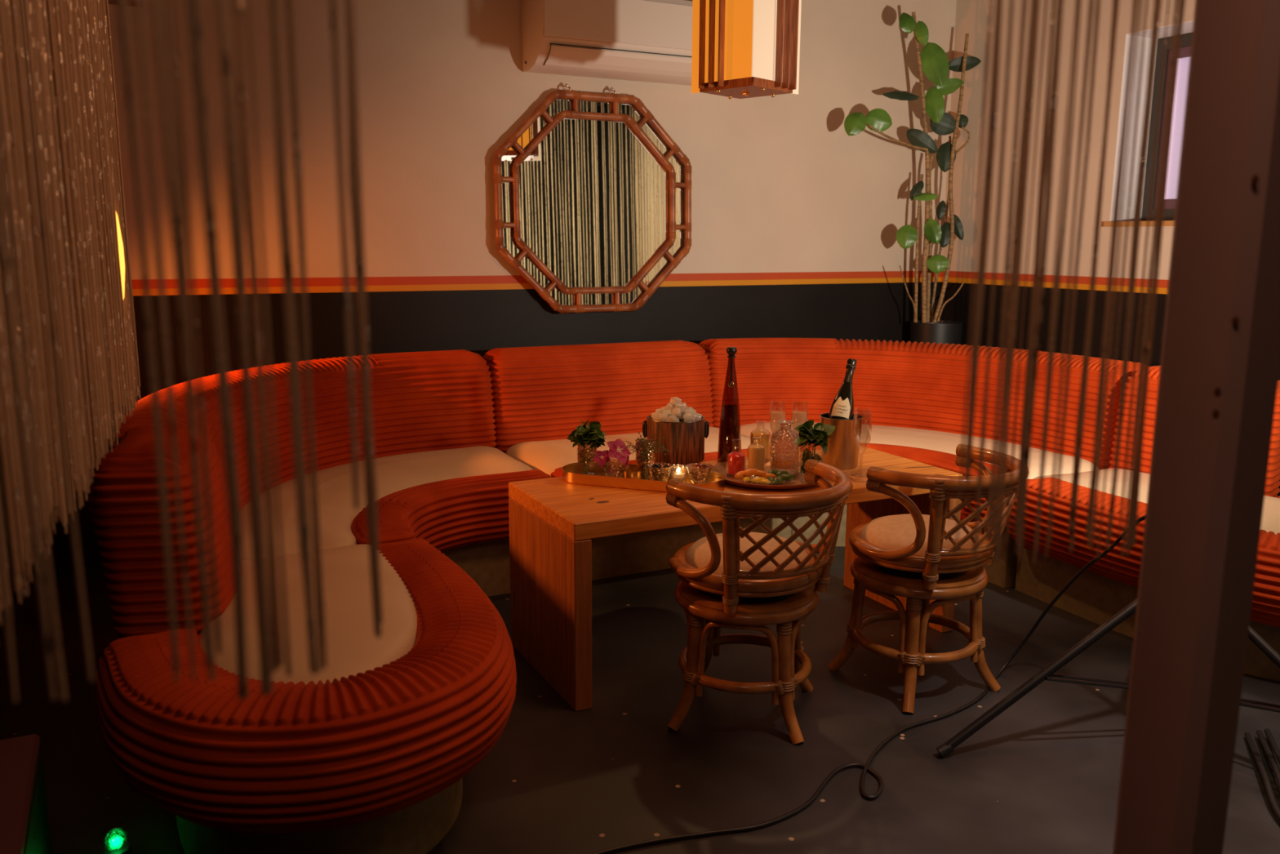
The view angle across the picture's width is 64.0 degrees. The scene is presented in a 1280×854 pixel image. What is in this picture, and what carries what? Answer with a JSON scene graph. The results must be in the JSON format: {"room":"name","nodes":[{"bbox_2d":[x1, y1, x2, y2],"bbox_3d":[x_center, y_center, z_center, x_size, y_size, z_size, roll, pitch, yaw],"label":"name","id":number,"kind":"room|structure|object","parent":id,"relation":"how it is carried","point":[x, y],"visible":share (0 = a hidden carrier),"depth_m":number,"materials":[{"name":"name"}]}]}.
{"room":"entertainment venue","nodes":[
{"label":"entertainment venue","id":0,"kind":"room"},
{"bbox_2d":[0,0,956,574],"bbox_3d":[-0.389,-1.035,5.051,6.521,2.914,0.174,-5,12,-26],"label":"wall","id":1,"kind":"structure","parent":0,"point":[797,219],"depth_m":4.75,"materials":[{"name":"white paint"}]},
{"bbox_2d":[492,83,692,313],"bbox_3d":[-0.209,-1.097,4.967,1.045,1.077,0.077,-5,12,-26],"label":"octagonal mirror","id":2,"kind":"object","parent":1,"relation":"attached to","point":[593,194],"visible":1,"depth_m":4.97,"materials":[{"name":"brown wood"}]},
{"bbox_2d":[521,0,692,85],"bbox_3d":[-0.056,-1.829,4.819,0.972,0.344,0.271,-5,12,-26],"label":"air conditioner","id":3,"kind":"object","parent":1,"relation":"attached to","point":[650,41],"visible":0.71,"depth_m":4.68,"materials":[{"name":"beige plastic"}]},
{"bbox_2d":[0,546,1279,853],"bbox_3d":[1.198,1.023,2.183,6.521,0.087,7.308,-5,12,-26],"label":"floor","id":4,"kind":"structure","parent":0,"point":[1042,775],"depth_m":2.76,"materials":[{"name":"concrete"}]},
{"bbox_2d":[0,733,52,853],"bbox_3d":[-1.365,0.893,1.742,0.574,0.300,0.826,-5,12,-26],"label":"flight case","id":5,"kind":"object","parent":4,"relation":"on","point":[24,828],"visible":1,"depth_m":2.02,"materials":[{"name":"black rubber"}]},
{"bbox_2d":[102,826,133,853],"bbox_3d":[-1.150,0.916,2.249,0.061,0.074,0.061,-5,12,-26],"label":"light","id":6,"kind":"object","parent":4,"relation":"on","point":[115,841],"visible":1,"depth_m":2.23,"materials":[{"name":"green plastic"}]},
{"bbox_2d":[87,423,516,853],"bbox_3d":[-0.785,0.475,2.471,0.997,0.866,1.237,-5,12,-26],"label":"sofa","id":7,"kind":"object","parent":4,"relation":"on","point":[371,752],"visible":0.88,"depth_m":2.15,"materials":[{"name":"orange fabric"}]},
{"bbox_2d":[198,544,417,693],"bbox_3d":[-0.827,0.483,2.581,0.578,0.149,0.994,-5,12,-26],"label":"seat cushion","id":8,"kind":"object","parent":7,"relation":"on","point":[353,647],"depth_m":2.39,"materials":[{"name":"white fabric"}]},
{"bbox_2d":[111,349,551,596],"bbox_3d":[-1.090,0.233,3.819,1.510,0.856,1.528,-5,12,-26],"label":"curved sofa section","id":9,"kind":"object","parent":4,"relation":"on","point":[442,480],"visible":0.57,"depth_m":3.90,"materials":[{"name":"orange fabric"}]},
{"bbox_2d":[240,445,532,559],"bbox_3d":[-0.987,0.269,3.796,0.793,0.167,1.667,5,11,25],"label":"seat cushion","id":10,"kind":"object","parent":9,"relation":"on","point":[430,493],"depth_m":3.72,"materials":[{"name":"white fabric"}]},
{"bbox_2d":[482,340,791,580],"bbox_3d":[-0.022,0.094,4.607,1.137,0.856,1.050,-5,12,-26],"label":"curved sofa section","id":11,"kind":"object","parent":4,"relation":"on","point":[541,394],"visible":0.43,"depth_m":4.67,"materials":[{"name":"orange fabric"}]},
{"bbox_2d":[505,426,751,475],"bbox_3d":[-0.003,0.132,4.575,1.117,0.167,0.605,-5,12,-26],"label":"seat cushion","id":12,"kind":"object","parent":11,"relation":"on","point":[546,451],"depth_m":4.49,"materials":[{"name":"white fabric"}]},
{"bbox_2d":[508,445,961,711],"bbox_3d":[0.336,0.449,3.483,1.444,0.566,0.557,-5,12,-26],"label":"coffee table","id":13,"kind":"object","parent":4,"relation":"on","point":[553,522],"visible":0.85,"depth_m":3.14,"materials":[{"name":"brown wood"}]},
{"bbox_2d":[562,462,724,492],"bbox_3d":[0.007,0.165,3.353,0.551,0.036,0.200,4,11,19],"label":"serving tray","id":14,"kind":"object","parent":13,"relation":"on","point":[571,472],"visible":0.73,"depth_m":3.30,"materials":[{"name":"gold metal"}]},
{"bbox_2d":[577,441,596,475],"bbox_3d":[-0.178,0.102,3.439,0.070,0.118,0.070,-5,12,-26],"label":"glass goblet","id":15,"kind":"object","parent":14,"relation":"on","point":[585,454],"visible":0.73,"depth_m":3.41,"materials":[{"name":"clear glass"}]},
{"bbox_2d":[565,419,606,472],"bbox_3d":[-0.176,0.083,3.426,0.133,0.212,0.134,5,12,26],"label":"bunch","id":16,"kind":"object","parent":15,"relation":"in","point":[582,433],"visible":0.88,"depth_m":3.40,"materials":[{"name":"green plant"}]},
{"bbox_2d":[602,457,627,477],"bbox_3d":[-0.087,0.135,3.415,0.094,0.062,0.094,-5,12,-26],"label":"glass bowl","id":17,"kind":"object","parent":14,"relation":"on","point":[614,468],"visible":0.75,"depth_m":3.38,"materials":[{"name":"clear glass"}]},
{"bbox_2d":[593,449,610,467],"bbox_3d":[-0.126,0.105,3.387,0.058,0.053,0.032,1,10,1],"label":"bloom","id":18,"kind":"object","parent":17,"relation":"in","point":[600,455],"visible":1,"depth_m":3.39,"materials":[{"name":"pink plant"}]},
{"bbox_2d":[606,438,630,465],"bbox_3d":[-0.071,0.085,3.398,0.094,0.078,0.063,-8,13,-40],"label":"bloom","id":19,"kind":"object","parent":17,"relation":"in","point":[618,445],"visible":0.99,"depth_m":3.40,"materials":[{"name":"pink plant"}]},
{"bbox_2d":[624,455,629,468],"bbox_3d":[-0.052,0.106,3.422,0.016,0.074,0.070,6,12,30],"label":"bloom","id":20,"kind":"object","parent":17,"relation":"in","point":[628,457],"visible":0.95,"depth_m":3.44,"materials":[{"name":"pink plant"}]},
{"bbox_2d":[622,467,641,479],"bbox_3d":[-0.027,0.156,3.404,0.063,0.026,0.063,-5,12,-26],"label":"brass cup","id":21,"kind":"object","parent":14,"relation":"on","point":[629,473],"visible":0.89,"depth_m":3.38,"materials":[{"name":"brown metal"}]},
{"bbox_2d":[635,438,656,476],"bbox_3d":[0.019,0.103,3.436,0.070,0.118,0.070,-5,12,-26],"label":"glass goblet","id":22,"kind":"object","parent":14,"relation":"on","point":[649,457],"visible":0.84,"depth_m":3.41,"materials":[{"name":"clear glass"}]},
{"bbox_2d":[622,431,671,473],"bbox_3d":[0.018,0.099,3.442,0.170,0.176,0.140,3,11,15],"label":"bunch","id":23,"kind":"object","parent":22,"relation":"in","point":[645,440],"visible":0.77,"depth_m":3.43,"materials":[{"name":"green plant"}]},
{"bbox_2d":[646,462,672,481],"bbox_3d":[0.064,0.152,3.341,0.085,0.056,0.085,-5,12,-26],"label":"glass bowl","id":24,"kind":"object","parent":14,"relation":"on","point":[662,473],"visible":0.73,"depth_m":3.32,"materials":[{"name":"clear glass"}]},
{"bbox_2d":[669,464,688,480],"bbox_3d":[0.128,0.151,3.382,0.066,0.045,0.066,-5,12,-26],"label":"tealight holder","id":25,"kind":"object","parent":14,"relation":"on","point":[678,472],"visible":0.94,"depth_m":3.36,"materials":[{"name":"clear glass"}]},
{"bbox_2d":[685,462,713,483],"bbox_3d":[0.193,0.155,3.322,0.090,0.059,0.090,-5,12,-26],"label":"glass bowl","id":26,"kind":"object","parent":14,"relation":"on","point":[695,475],"visible":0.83,"depth_m":3.30,"materials":[{"name":"clear glass"}]},
{"bbox_2d":[642,414,709,464],"bbox_3d":[0.129,0.041,3.708,0.217,0.154,0.209,-5,12,-26],"label":"ice bucket","id":27,"kind":"object","parent":13,"relation":"on","point":[685,441],"visible":0.73,"depth_m":3.62,"materials":[{"name":"brown wood"}]},
{"bbox_2d":[652,413,660,420],"bbox_3d":[0.065,-0.030,3.658,0.040,0.044,0.037,3,11,13],"label":"ice cube","id":28,"kind":"object","parent":27,"relation":"in","point":[655,416],"visible":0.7,"depth_m":3.65,"materials":[{"name":"white"}]},
{"bbox_2d":[657,407,664,413],"bbox_3d":[0.085,-0.050,3.695,0.039,0.045,0.044,2,10,9],"label":"ice cube","id":29,"kind":"object","parent":27,"relation":"in","point":[660,411],"visible":0.4,"depth_m":3.68,"materials":[{"name":"white ice"}]},
{"bbox_2d":[657,413,668,421],"bbox_3d":[0.086,-0.028,3.638,0.035,0.043,0.041,4,11,19],"label":"ice cube","id":30,"kind":"object","parent":27,"relation":"in","point":[664,416],"visible":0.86,"depth_m":3.62,"materials":[{"name":"white"}]},
{"bbox_2d":[662,408,671,417],"bbox_3d":[0.099,-0.043,3.658,0.038,0.042,0.038,4,11,21],"label":"ice cube","id":31,"kind":"object","parent":27,"relation":"in","point":[668,411],"visible":0.56,"depth_m":3.65,"materials":[{"name":"white"}]},
{"bbox_2d":[663,403,675,410],"bbox_3d":[0.109,-0.066,3.681,0.040,0.042,0.032,5,11,23],"label":"ice cube","id":32,"kind":"object","parent":27,"relation":"in","point":[668,406],"visible":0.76,"depth_m":3.67,"materials":[{"name":"white ice"}]},
{"bbox_2d":[666,415,679,422],"bbox_3d":[0.116,-0.021,3.623,0.038,0.039,0.033,8,13,38],"label":"ice cube","id":33,"kind":"object","parent":27,"relation":"in","point":[672,418],"visible":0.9,"depth_m":3.61,"materials":[{"name":"white"}]},
{"bbox_2d":[671,408,682,419],"bbox_3d":[0.132,-0.047,3.643,0.034,0.043,0.040,4,11,17],"label":"ice cube","id":34,"kind":"object","parent":27,"relation":"in","point":[676,411],"visible":0.9,"depth_m":3.63,"materials":[{"name":"white"}]},
{"bbox_2d":[674,404,684,413],"bbox_3d":[0.141,-0.062,3.664,0.034,0.038,0.038,-2,11,-13],"label":"ice cube","id":35,"kind":"object","parent":27,"relation":"in","point":[682,407],"visible":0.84,"depth_m":3.65,"materials":[{"name":"white ice"}]},
{"bbox_2d":[680,402,687,410],"bbox_3d":[0.151,-0.069,3.694,0.034,0.040,0.039,5,11,25],"label":"ice cube","id":36,"kind":"object","parent":27,"relation":"in","point":[682,403],"visible":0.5,"depth_m":3.69,"materials":[{"name":"white ice"}]},
{"bbox_2d":[682,413,693,422],"bbox_3d":[0.172,-0.029,3.634,0.044,0.045,0.039,0,10,-2],"label":"ice cube","id":37,"kind":"object","parent":27,"relation":"in","point":[687,417],"visible":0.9,"depth_m":3.62,"materials":[{"name":"white"}]},
{"bbox_2d":[685,406,696,413],"bbox_3d":[0.180,-0.051,3.680,0.040,0.046,0.042,-8,13,-38],"label":"ice cube","id":38,"kind":"object","parent":27,"relation":"in","point":[693,411],"visible":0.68,"depth_m":3.67,"materials":[{"name":"white"}]},
{"bbox_2d":[680,409,691,420],"bbox_3d":[0.165,-0.042,3.659,0.032,0.040,0.038,-9,14,-40],"label":"ice cube","id":39,"kind":"object","parent":38,"relation":"on","point":[686,411],"visible":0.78,"depth_m":3.65,"materials":[{"name":"white"}]},
{"bbox_2d":[691,413,697,421],"bbox_3d":[0.183,-0.029,3.651,0.037,0.039,0.032,5,11,24],"label":"ice cube","id":40,"kind":"object","parent":27,"relation":"in","point":[695,416],"visible":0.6,"depth_m":3.64,"materials":[{"name":"white"}]},
{"bbox_2d":[693,413,702,420],"bbox_3d":[0.204,-0.031,3.680,0.035,0.043,0.040,-1,10,-7],"label":"ice cube","id":41,"kind":"object","parent":27,"relation":"in","point":[699,415],"visible":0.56,"depth_m":3.67,"materials":[{"name":"white"}]},
{"label":"ice cube","id":42,"kind":"object","parent":27,"relation":"in","visible":0},
{"bbox_2d":[669,396,681,405],"bbox_3d":[0.128,-0.089,3.683,0.038,0.040,0.036,-10,14,-44],"label":"ice cube","id":43,"kind":"object","parent":42,"relation":"on","point":[673,401],"visible":0.96,"depth_m":3.67,"materials":[{"name":"white ice"}]},
{"bbox_2d":[717,346,741,462],"bbox_3d":[0.324,-0.081,3.662,0.085,0.413,0.085,-5,12,-26],"label":"bottle","id":44,"kind":"object","parent":13,"relation":"on","point":[730,418],"visible":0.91,"depth_m":3.64,"materials":[{"name":"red glass"}]},
{"bbox_2d":[749,419,770,458],"bbox_3d":[0.429,0.050,3.649,0.075,0.148,0.075,-5,12,-26],"label":"juice bottle","id":45,"kind":"object","parent":13,"relation":"on","point":[765,436],"visible":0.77,"depth_m":3.63,"materials":[{"name":"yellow glass"}]},
{"bbox_2d":[711,458,826,488],"bbox_3d":[0.433,0.161,3.421,0.398,0.025,0.398,-5,12,-26],"label":"round platter","id":46,"kind":"object","parent":13,"relation":"on","point":[722,468],"visible":0.33,"depth_m":3.36,"materials":[{"name":"brown wood"}]},
{"bbox_2d":[726,438,746,474],"bbox_3d":[0.324,0.100,3.445,0.065,0.122,0.065,-5,12,-26],"label":"juice bottle","id":47,"kind":"object","parent":46,"relation":"on","point":[735,461],"visible":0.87,"depth_m":3.43,"materials":[{"name":"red glass"}]},
{"bbox_2d":[746,435,765,470],"bbox_3d":[0.399,0.092,3.504,0.063,0.117,0.063,-5,12,-26],"label":"juice bottle","id":48,"kind":"object","parent":46,"relation":"on","point":[755,453],"visible":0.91,"depth_m":3.48,"materials":[{"name":"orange glass"}]},
{"bbox_2d":[746,471,794,484],"bbox_3d":[0.414,0.172,3.340,0.176,0.019,0.175,-5,12,-26],"label":"glass plate","id":49,"kind":"object","parent":46,"relation":"on","point":[752,477],"visible":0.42,"depth_m":3.28,"materials":[{"name":"clear glass"}]},
{"bbox_2d":[733,471,745,479],"bbox_3d":[0.330,0.155,3.331,0.031,0.023,0.076,7,12,32],"label":"wedge","id":50,"kind":"object","parent":49,"relation":"on","point":[739,475],"visible":0.8,"depth_m":3.31,"materials":[{"name":"orange food"}]},
{"bbox_2d":[742,475,751,483],"bbox_3d":[0.347,0.169,3.316,0.021,0.020,0.057,4,11,21],"label":"lemon wedge","id":51,"kind":"object","parent":49,"relation":"on","point":[746,477],"visible":0.98,"depth_m":3.30,"materials":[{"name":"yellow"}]},
{"bbox_2d":[742,468,758,475],"bbox_3d":[0.362,0.146,3.332,0.072,0.020,0.030,-7,12,-34],"label":"wedge","id":52,"kind":"object","parent":49,"relation":"on","point":[750,472],"visible":1,"depth_m":3.32,"materials":[{"name":"orange food"}]},
{"bbox_2d":[751,476,766,484],"bbox_3d":[0.384,0.173,3.309,0.057,0.021,0.020,-3,11,-16],"label":"lemon wedge","id":53,"kind":"object","parent":49,"relation":"on","point":[757,479],"visible":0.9,"depth_m":3.30,"materials":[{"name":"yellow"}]},
{"bbox_2d":[753,470,766,476],"bbox_3d":[0.387,0.150,3.336,0.055,0.018,0.021,3,11,15],"label":"wedge","id":54,"kind":"object","parent":49,"relation":"on","point":[759,473],"visible":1,"depth_m":3.33,"materials":[{"name":"orange food"}]},
{"bbox_2d":[760,479,770,483],"bbox_3d":[0.399,0.177,3.303,0.047,0.015,0.019,4,11,17],"label":"lemon wedge","id":55,"kind":"object","parent":49,"relation":"on","point":[762,480],"visible":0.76,"depth_m":3.30,"materials":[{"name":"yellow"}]},
{"bbox_2d":[761,473,776,479],"bbox_3d":[0.417,0.159,3.333,0.053,0.017,0.021,1,10,4],"label":"wedge","id":56,"kind":"object","parent":49,"relation":"on","point":[766,475],"visible":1,"depth_m":3.33,"materials":[{"name":"orange food"}]},
{"bbox_2d":[767,476,774,481],"bbox_3d":[0.425,0.171,3.319,0.021,0.018,0.055,-1,10,-7],"label":"wedge","id":57,"kind":"object","parent":49,"relation":"on","point":[771,478],"visible":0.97,"depth_m":3.30,"materials":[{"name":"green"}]},
{"bbox_2d":[767,469,778,475],"bbox_3d":[0.438,0.149,3.372,0.024,0.019,0.059,8,13,38],"label":"wedge","id":58,"kind":"object","parent":49,"relation":"on","point":[772,471],"visible":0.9,"depth_m":3.36,"materials":[{"name":"green food"}]},
{"bbox_2d":[776,475,783,482],"bbox_3d":[0.453,0.169,3.319,0.022,0.021,0.059,1,10,4],"label":"wedge","id":59,"kind":"object","parent":49,"relation":"on","point":[780,478],"visible":0.94,"depth_m":3.30,"materials":[{"name":"green food"}]},
{"bbox_2d":[775,470,788,475],"bbox_3d":[0.467,0.153,3.357,0.057,0.019,0.022,-7,13,-36],"label":"wedge","id":60,"kind":"object","parent":49,"relation":"on","point":[783,472],"visible":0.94,"depth_m":3.35,"materials":[{"name":"green food"}]},
{"bbox_2d":[780,473,795,479],"bbox_3d":[0.480,0.162,3.342,0.059,0.019,0.024,0,10,-2],"label":"wedge","id":61,"kind":"object","parent":49,"relation":"on","point":[787,476],"visible":0.9,"depth_m":3.33,"materials":[{"name":"green food"}]},
{"bbox_2d":[769,419,799,474],"bbox_3d":[0.494,0.067,3.485,0.100,0.174,0.099,-5,12,-26],"label":"glass decanter","id":62,"kind":"object","parent":46,"relation":"on","point":[784,453],"visible":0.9,"depth_m":3.45,"materials":[{"name":"clear glass"}]},
{"bbox_2d":[800,445,822,482],"bbox_3d":[0.562,0.108,3.362,0.080,0.137,0.079,-5,12,-26],"label":"glass","id":63,"kind":"object","parent":46,"relation":"on","point":[801,446],"visible":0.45,"depth_m":3.36,"materials":[{"name":"clear glass"}]},
{"bbox_2d":[794,419,835,474],"bbox_3d":[0.571,0.096,3.361,0.131,0.249,0.138,2,11,11],"label":"sprigs","id":64,"kind":"object","parent":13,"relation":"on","point":[820,434],"visible":0.8,"depth_m":3.33,"materials":[{"name":"green plant"}]},
{"bbox_2d":[819,412,863,470],"bbox_3d":[0.705,0.050,3.603,0.151,0.180,0.151,-5,12,-26],"label":"bucket","id":65,"kind":"object","parent":13,"relation":"on","point":[842,452],"visible":0.76,"depth_m":3.55,"materials":[{"name":"gold metal"}]},
{"bbox_2d":[827,358,856,419],"bbox_3d":[0.718,-0.085,3.619,0.086,0.300,0.204,6,12,29],"label":"champagne bottle","id":66,"kind":"object","parent":65,"relation":"in","point":[842,407],"visible":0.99,"depth_m":3.60,"materials":[{"name":"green glass"}]},
{"bbox_2d":[851,407,871,474],"bbox_3d":[0.746,0.051,3.457,0.059,0.231,0.059,-5,12,-26],"label":"champagne flute","id":67,"kind":"object","parent":13,"relation":"on","point":[855,407],"visible":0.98,"depth_m":3.45,"materials":[{"name":"clear glass"}]},
{"bbox_2d":[853,413,871,479],"bbox_3d":[0.733,0.066,3.378,0.059,0.231,0.059,-5,12,-26],"label":"champagne flute","id":68,"kind":"object","parent":13,"relation":"on","point":[855,413],"visible":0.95,"depth_m":3.37,"materials":[{"name":"clear glass"}]},
{"bbox_2d":[665,458,853,744],"bbox_3d":[0.332,0.485,2.893,0.501,0.723,0.500,2,11,12],"label":"swivel chair","id":69,"kind":"object","parent":4,"relation":"on","point":[737,577],"visible":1,"depth_m":2.77,"materials":[{"name":"wicker"}]},
{"bbox_2d":[685,531,809,574],"bbox_3d":[0.305,0.363,2.915,0.353,0.086,0.353,-6,12,-32],"label":"seat cushion","id":70,"kind":"object","parent":69,"relation":"on","point":[698,553],"depth_m":2.83,"materials":[{"name":"beige fabric"}]},
{"bbox_2d":[591,515,1145,853],"bbox_3d":[0.593,0.455,2.622,1.722,0.878,0.517,-5,12,-26],"label":"power cable","id":71,"kind":"object","parent":4,"relation":"on","point":[866,767],"visible":0.95,"depth_m":2.62,"materials":[{"name":"black rubber"}]},
{"bbox_2d":[844,11,981,344],"bbox_3d":[1.462,-0.955,5.679,0.903,2.550,0.283,-5,12,-26],"label":"potted plant","id":72,"kind":"object","parent":4,"relation":"on","point":[932,60],"visible":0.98,"depth_m":5.66,"materials":[{"name":"green leaf"},{"name":"brown woody stem"},{"name":"black glazed ceramic"}]},
{"bbox_2d":[697,337,1145,587],"bbox_3d":[1.214,0.061,4.824,1.290,0.856,1.761,-5,12,-26],"label":"curved sofa section","id":73,"kind":"object","parent":4,"relation":"on","point":[913,393],"visible":0.41,"depth_m":4.93,"materials":[{"name":"orange fabric"}]},
{"bbox_2d":[740,422,1098,479],"bbox_3d":[1.193,0.117,4.693,1.700,0.167,0.731,7,12,31],"label":"seat cushion","id":74,"kind":"object","parent":73,"relation":"on","point":[931,443],"depth_m":4.53,"materials":[{"name":"white fabric"}]},
{"bbox_2d":[828,444,1029,714],"bbox_3d":[0.878,0.448,3.107,0.528,0.723,0.509,-3,11,-19],"label":"swivel chair","id":75,"kind":"object","parent":4,"relation":"on","point":[913,556],"visible":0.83,"depth_m":2.99,"materials":[{"name":"wicker"}]},
{"bbox_2d":[861,513,979,554],"bbox_3d":[0.854,0.328,3.121,0.353,0.086,0.353,-9,14,-43],"label":"seat cushion","id":76,"kind":"object","parent":75,"relation":"on","point":[898,531],"depth_m":3.03,"materials":[{"name":"beige fabric"}]},
{"bbox_2d":[936,598,1279,757],"bbox_3d":[1.436,0.242,2.592,1.145,1.306,1.119,-5,12,-26],"label":"stand","id":77,"kind":"object","parent":4,"relation":"on","point":[1047,673],"visible":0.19,"depth_m":2.72,"materials":[{"name":"black metal"}]},
{"bbox_2d":[1005,365,1279,681],"bbox_3d":[2.067,0.293,3.547,0.985,0.866,1.428,-5,12,-26],"label":"sofa","id":78,"kind":"object","parent":4,"relation":"on","point":[1111,583],"visible":0.36,"depth_m":3.66,"materials":[{"name":"orange fabric"}]},
{"bbox_2d":[1032,467,1279,534],"bbox_3d":[1.997,0.303,3.652,0.578,0.149,1.143,-5,12,-26],"label":"seat cushion","id":79,"kind":"object","parent":78,"relation":"on","point":[1270,524],"depth_m":3.71,"materials":[{"name":"white fabric"}]},
{"bbox_2d":[1112,0,1279,853],"bbox_3d":[0.664,-0.314,1.130,0.088,2.914,0.104,-5,12,-26],"label":"timber post","id":80,"kind":"object","parent":4,"relation":"on","point":[1219,371],"visible":1,"depth_m":1.16,"materials":[{"name":"brown wood"}]},
{"bbox_2d":[1244,728,1279,821],"bbox_3d":[1.602,0.885,2.567,0.093,0.044,0.586,4,11,18],"label":"cable coil","id":81,"kind":"object","parent":4,"relation":"on","point":[1274,806],"visible":1,"depth_m":2.65,"materials":[{"name":"black rubber"}]},
{"bbox_2d":[939,0,1279,496],"bbox_3d":[2.846,-0.884,4.319,0.339,2.914,4.054,-5,12,-26],"label":"wall","id":82,"kind":"structure","parent":0,"point":[971,15],"depth_m":5.31,"materials":[{"name":"white paint"}]},
{"bbox_2d":[1103,20,1193,226],"bbox_3d":[2.589,-1.370,4.653,0.300,0.899,0.802,-5,12,-26],"label":"window","id":83,"kind":"structure","parent":82,"relation":"in","point":[1186,38],"depth_m":4.96,"materials":[{"name":"grey"}]},
{"bbox_3d":[1.213,-1.930,1.643,6.521,0.087,7.308,-5,12,-26],"label":"ceiling","id":84,"kind":"structure","parent":0,"visible":0},
{"bbox_2d":[0,0,140,625],"bbox_3d":[-0.854,-0.854,1.453,0.026,1.897,1.660,-4,11,-22],"label":"curtain","id":85,"kind":"object","parent":84,"relation":"hanging from","point":[75,110],"visible":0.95,"depth_m":1.36,"materials":[{"name":"brown fabric"}]},
{"bbox_2d":[107,0,136,6],"bbox_3d":[-1.482,-1.009,2.255,0.696,0.078,0.070,-5,12,-26],"label":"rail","id":86,"kind":"object","parent":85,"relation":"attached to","point":[130,2],"visible":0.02,"depth_m":2.40,"materials":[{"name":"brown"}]},
{"bbox_2d":[96,0,124,298],"bbox_3d":[-1.073,-1.092,1.975,0.024,1.704,0.024,-5,12,-26],"label":"lamp","id":87,"kind":"object","parent":84,"relation":"hanging from","point":[119,236],"visible":0.3,"depth_m":2.11,"materials":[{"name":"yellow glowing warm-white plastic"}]},
{"bbox_2d":[0,0,382,702],"bbox_3d":[-0.264,-0.716,0.496,0.229,1.818,0.059,-6,12,-31],"label":"curtain","id":88,"kind":"object","parent":84,"relation":"hanging from","point":[271,658],"visible":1,"depth_m":0.62,"materials":[{"name":"brown fabric"}]},
{"bbox_2d":[691,0,801,98],"bbox_3d":[0.398,-1.745,3.730,0.318,1.035,0.318,10,14,42],"label":"pendant lantern","id":89,"kind":"object","parent":84,"relation":"hanging from","point":[742,49],"visible":1,"depth_m":3.71,"materials":[{"name":"brown wood"}]},
{"bbox_2d":[955,0,1185,564],"bbox_3d":[0.407,-0.763,0.837,0.255,1.840,0.047,-5,12,-28],"label":"curtain","id":90,"kind":"object","parent":84,"relation":"hanging from","point":[1048,134],"visible":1,"depth_m":0.93,"materials":[{"name":"brown fabric"}]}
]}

